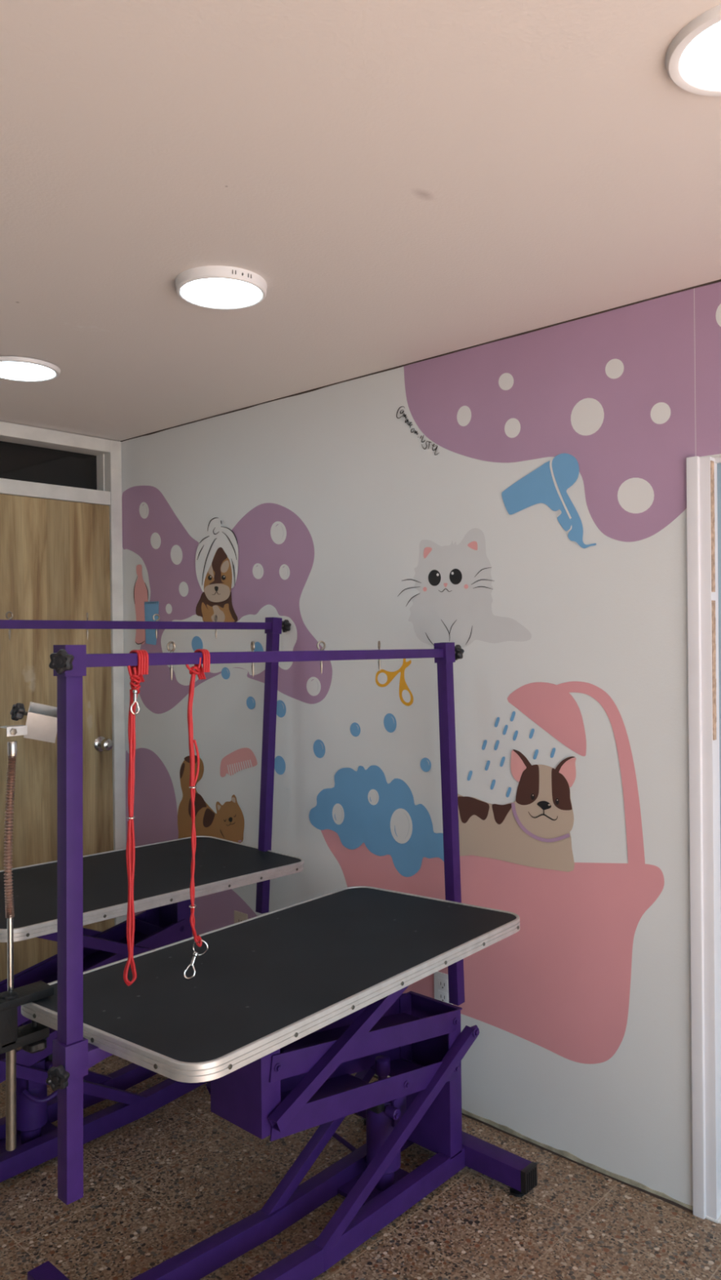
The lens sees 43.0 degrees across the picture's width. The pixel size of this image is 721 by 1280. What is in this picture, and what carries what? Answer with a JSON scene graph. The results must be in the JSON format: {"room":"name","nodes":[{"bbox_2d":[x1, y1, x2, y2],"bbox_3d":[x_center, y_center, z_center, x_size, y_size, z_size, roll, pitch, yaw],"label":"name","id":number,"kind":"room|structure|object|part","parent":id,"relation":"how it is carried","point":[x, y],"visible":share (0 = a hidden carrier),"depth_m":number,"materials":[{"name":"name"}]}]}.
{"room":"pet grooming salon","nodes":[
{"label":"pet grooming salon","id":0,"kind":"room"},
{"bbox_2d":[0,0,720,441],"bbox_3d":[-0.588,-0.915,1.098,5.942,0.080,4.446,0,0,43],"label":"ceiling","id":1,"kind":"structure","parent":0,"point":[405,181],"depth_m":1.77,"materials":[{"name":"paint"}]},
{"bbox_2d":[0,355,60,382],"bbox_3d":[-1.096,-0.872,2.946,0.248,0.016,0.248,0,0,43],"label":"recessed light","id":2,"kind":"object","parent":1,"relation":"in","point":[23,369],"visible":1,"depth_m":2.93,"materials":[{"name":"white plastic"}]},
{"bbox_2d":[0,361,54,380],"bbox_3d":[-1.096,-0.867,2.947,0.213,0.005,0.213,0,0,43],"label":"diffuser","id":3,"kind":"object","parent":2,"relation":"attached to","point":[10,371],"depth_m":2.94,"materials":[{"name":"white plastic"}]},
{"bbox_2d":[175,265,266,309],"bbox_3d":[-0.345,-0.871,2.272,0.226,0.026,0.225,0,0,43],"label":"recessed light","id":4,"kind":"object","parent":1,"relation":"in","point":[214,286],"visible":1,"depth_m":2.23,"materials":[{"name":"white plastic"}]},
{"bbox_2d":[181,278,261,307],"bbox_3d":[-0.345,-0.861,2.272,0.198,0.005,0.198,0,0,43],"label":"diffuser","id":5,"kind":"object","parent":4,"relation":"attached to","point":[202,292],"depth_m":2.26,"materials":[{"name":"white plastic"}]},
{"bbox_2d":[665,4,720,96],"bbox_3d":[0.578,-0.883,1.366,0.234,0.012,0.234,0,0,43],"label":"recessed light","id":6,"kind":"object","parent":1,"relation":"in","point":[693,57],"visible":1,"depth_m":1.38,"materials":[{"name":"white plastic"}]},
{"bbox_2d":[680,21,720,88],"bbox_3d":[0.578,-0.880,1.366,0.190,0.005,0.190,0,0,43],"label":"diffuser","id":7,"kind":"object","parent":6,"relation":"attached to","point":[700,45],"depth_m":1.38,"materials":[{"name":"white plastic"}]},
{"bbox_2d":[0,1046,720,1279],"bbox_3d":[-0.561,1.535,1.112,5.942,0.080,4.446,0,0,43],"label":"floor","id":8,"kind":"structure","parent":0,"point":[159,1184],"depth_m":2.35,"materials":[{"name":"stone"}]},
{"bbox_2d":[0,611,303,1182],"bbox_3d":[-0.738,0.701,2.870,0.671,1.572,1.372,0,0,43],"label":"table","id":9,"kind":"object","parent":8,"relation":"on","point":[162,869],"visible":0.7,"depth_m":2.80,"materials":[{"name":"purple metal"}]},
{"bbox_3d":[-0.956,1.150,2.647,0.040,0.101,0.040,0,0,43],"label":"piston rod","id":10,"kind":"part","parent":9,"relation":"part of","materials":[{"name":"purple metal"}]},
{"bbox_3d":[-0.851,1.115,2.747,0.185,0.181,0.684,0,0,43],"label":"arm","id":11,"kind":"part","parent":9,"relation":"part of","materials":[{"name":"purple metal"}]},
{"bbox_3d":[-0.960,1.460,2.658,0.144,0.012,0.180,0,0,43],"label":"pump plate","id":12,"kind":"part","parent":9,"relation":"part of","materials":[{"name":"purple metal"}]},
{"bbox_3d":[-0.891,1.285,2.592,0.126,0.037,0.038,-1,0,-22],"label":"foot pedal rod","id":13,"kind":"part","parent":9,"relation":"part of","materials":[{"name":"purple metal"}]},
{"bbox_3d":[-0.862,1.427,2.899,0.040,0.085,1.104,0,0,43],"label":"rail","id":14,"kind":"part","parent":9,"relation":"part of","materials":[{"name":"purple metal"}]},
{"bbox_3d":[-0.853,0.987,2.746,0.185,0.179,0.684,0,0,43],"label":"arm","id":15,"kind":"part","parent":9,"relation":"part of","materials":[{"name":"purple metal"}]},
{"bbox_3d":[-0.729,1.426,2.778,0.040,0.085,1.104,0,0,43],"label":"rail","id":16,"kind":"part","parent":9,"relation":"part of","materials":[{"name":"purple metal"}]},
{"bbox_3d":[-0.332,0.446,3.279,0.034,1.046,0.104,0,0,43],"label":"post","id":17,"kind":"part","parent":9,"relation":"part of","materials":[{"name":"purple metal"}]},
{"bbox_3d":[-0.275,-0.051,3.344,0.047,0.047,0.020,0,0,43],"label":"clamp knob","id":18,"kind":"part","parent":9,"relation":"part of","materials":[{"name":"black plastic"}]},
{"bbox_2d":[21,640,537,1279],"bbox_3d":[-0.136,0.741,2.203,0.665,1.487,1.409,0,0,43],"label":"table","id":19,"kind":"object","parent":8,"relation":"on","point":[280,1009],"visible":0.99,"depth_m":2.14,"materials":[{"name":"purple metal"}]},
{"bbox_2d":[0,702,57,1151],"bbox_3d":[-0.696,0.591,1.927,0.086,0.921,0.179,0,0,43],"label":"holder","id":20,"kind":"object","parent":19,"relation":"attached to","point":[42,719],"visible":1,"depth_m":1.89,"materials":[{"name":"metal"}]},
{"bbox_3d":[-0.724,0.655,1.892,0.012,0.179,0.013,0,0,43],"label":"rod","id":21,"kind":"part","parent":20,"relation":"part of","materials":[{"name":"silver metal"}]},
{"bbox_3d":[-0.723,0.931,1.892,0.020,0.241,0.023,0,0,43],"label":"rod","id":22,"kind":"part","parent":20,"relation":"part of","materials":[{"name":"metal"}]},
{"bbox_3d":[-0.715,0.150,1.912,0.037,0.038,0.025,0,0,43],"label":"clamp knob","id":23,"kind":"part","parent":20,"relation":"part of","materials":[{"name":"black plastic"}]},
{"bbox_3d":[-0.546,0.791,1.654,0.043,0.044,0.020,-1,0,16],"label":"clamp knob","id":24,"kind":"part","parent":19,"relation":"part of","materials":[{"name":"black plastic"}]},
{"bbox_3d":[-0.542,0.039,1.659,0.043,0.046,0.020,-1,0,1],"label":"clamp knob","id":25,"kind":"part","parent":19,"relation":"part of","materials":[{"name":"black plastic"}]},
{"bbox_3d":[-0.541,0.526,1.706,0.036,1.026,0.048,0,0,43],"label":"post","id":26,"kind":"part","parent":19,"relation":"part of","materials":[{"name":"purple metal"}]},
{"bbox_2d":[52,1036,112,1082],"bbox_3d":[-0.496,0.778,1.754,0.047,0.068,0.181,0,0,43],"label":"socket","id":27,"kind":"object","parent":19,"relation":"attached to","point":[75,1055],"depth_m":1.70,"materials":[{"name":"purple metal"}]},
{"bbox_2d":[123,649,148,986],"bbox_3d":[-0.450,0.350,1.815,0.046,0.661,0.061,0,0,43],"label":"leash","id":28,"kind":"object","parent":19,"relation":"hanging from","point":[135,673],"visible":0.96,"depth_m":1.80,"materials":[{"name":"red fabric"}]},
{"bbox_2d":[183,648,209,979],"bbox_3d":[-0.352,0.365,1.938,0.044,0.690,0.071,0,0,43],"label":"leash","id":29,"kind":"object","parent":19,"relation":"hanging from","point":[198,670],"visible":0.95,"depth_m":1.92,"materials":[{"name":"red fabric"}]},
{"bbox_3d":[-0.206,1.423,2.283,0.040,0.085,1.029,0,0,43],"label":"rail","id":30,"kind":"part","parent":19,"relation":"part of","materials":[{"name":"purple metal"}]},
{"bbox_3d":[-0.021,1.404,2.555,0.021,0.058,0.233,-1,0,-32],"label":"foot pedal rod","id":31,"kind":"part","parent":19,"relation":"part of","materials":[{"name":"purple metal"}]},
{"bbox_3d":[-0.073,1.422,2.161,0.040,0.085,1.029,0,0,43],"label":"rail","id":32,"kind":"part","parent":19,"relation":"part of","materials":[{"name":"purple metal"}]},
{"bbox_3d":[-0.032,1.116,2.308,0.185,0.166,0.683,0,0,43],"label":"arm","id":33,"kind":"part","parent":19,"relation":"part of","materials":[{"name":"purple metal"}]},
{"bbox_3d":[-0.034,0.988,2.308,0.185,0.164,0.683,0,0,43],"label":"arm","id":34,"kind":"part","parent":19,"relation":"part of","materials":[{"name":"purple metal"}]},
{"bbox_3d":[0.052,1.451,2.430,0.144,0.012,0.180,0,0,43],"label":"pump plate","id":35,"kind":"part","parent":19,"relation":"part of","materials":[{"name":"purple metal"}]},
{"bbox_3d":[0.059,1.148,2.422,0.040,0.086,0.040,0,0,43],"label":"piston rod","id":36,"kind":"part","parent":19,"relation":"part of","materials":[{"name":"purple metal"}]},
{"bbox_3d":[0.265,0.543,2.693,0.034,1.064,0.078,0,0,43],"label":"post","id":37,"kind":"part","parent":19,"relation":"part of","materials":[{"name":"purple metal"}]},
{"bbox_3d":[0.285,0.037,2.718,0.047,0.047,0.020,0,0,43],"label":"clamp knob","id":38,"kind":"part","parent":19,"relation":"part of","materials":[{"name":"black plastic"}]},
{"bbox_2d":[120,279,720,1213],"bbox_3d":[0.871,0.363,2.385,5.342,2.523,0.106,0,0,43],"label":"wall","id":39,"kind":"structure","parent":0,"point":[517,501],"depth_m":2.75,"materials":[{"name":"paint"}]},
{"bbox_2d":[234,910,248,923],"bbox_3d":[-0.464,1.110,3.552,0.077,0.104,0.008,0,0,43],"label":"wall outlet","id":40,"kind":"object","parent":39,"relation":"attached to","point":[238,916],"visible":0.27,"depth_m":3.55,"materials":[{"name":"beige plastic"}]},
{"bbox_2d":[434,971,453,1004],"bbox_3d":[0.261,1.105,2.887,0.071,0.106,0.008,0,0,43],"label":"wall outlet","id":41,"kind":"object","parent":39,"relation":"attached to","point":[441,980],"visible":0.71,"depth_m":2.89,"materials":[{"name":"white plastic"}]},
{"bbox_2d":[685,456,720,1219],"bbox_3d":[0.886,0.503,2.343,0.060,1.938,0.072,0,0,43],"label":"trim","id":42,"kind":"structure","parent":39,"relation":"attached to","point":[701,473],"depth_m":2.32,"materials":[{"name":"white paint"}]},
{"bbox_2d":[705,1215,720,1223],"bbox_3d":[1.403,1.466,1.910,1.425,0.006,0.094,0,0,43],"label":"trim","id":43,"kind":"structure","parent":39,"relation":"attached to","point":[718,1220],"depth_m":2.32,"materials":[{"name":"white plastic"}]},
{"bbox_2d":[714,457,720,875],"bbox_3d":[1.420,0.498,1.889,1.362,1.930,0.040,0,0,43],"label":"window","id":44,"kind":"structure","parent":39,"relation":"in","point":[717,460],"depth_m":2.33,"materials":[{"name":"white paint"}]},
{"bbox_3d":[1.419,0.474,1.888,1.362,1.879,0.008,0,0,43],"label":"frosted pane","id":45,"kind":"part","parent":44,"relation":"part of","materials":[{"name":"clear glass"}]},
{"bbox_3d":[-2.760,0.327,2.303,0.100,2.370,3.060,0,0,43],"label":"wall","id":46,"kind":"structure","parent":0,"visible":0},
{"bbox_2d":[0,440,104,490],"bbox_3d":[-1.458,-0.736,3.793,0.095,0.172,0.840,0,0,43],"label":"window","id":47,"kind":"structure","parent":46,"relation":"in","point":[20,462],"depth_m":3.94,"materials":[{"name":"black glass"}]},
{"bbox_2d":[0,493,114,981],"bbox_3d":[-1.369,0.447,3.729,0.111,2.071,0.835,0,0,43],"label":"door","id":48,"kind":"structure","parent":46,"relation":"in","point":[55,555],"depth_m":3.82,"materials":[{"name":"brown wood"}]},
{"bbox_3d":[-1.112,0.455,3.980,0.071,0.066,0.066,0,0,43],"label":"handle","id":49,"kind":"part","parent":48,"relation":"part of","materials":[{"name":"silver metal"}]},
{"bbox_2d":[0,421,127,925],"bbox_3d":[-1.423,0.305,3.788,0.146,2.367,0.936,0,0,43],"label":"trim","id":50,"kind":"structure","parent":46,"relation":"attached to","point":[111,496],"depth_m":4.04,"materials":[{"name":"white paint"}]}
]}

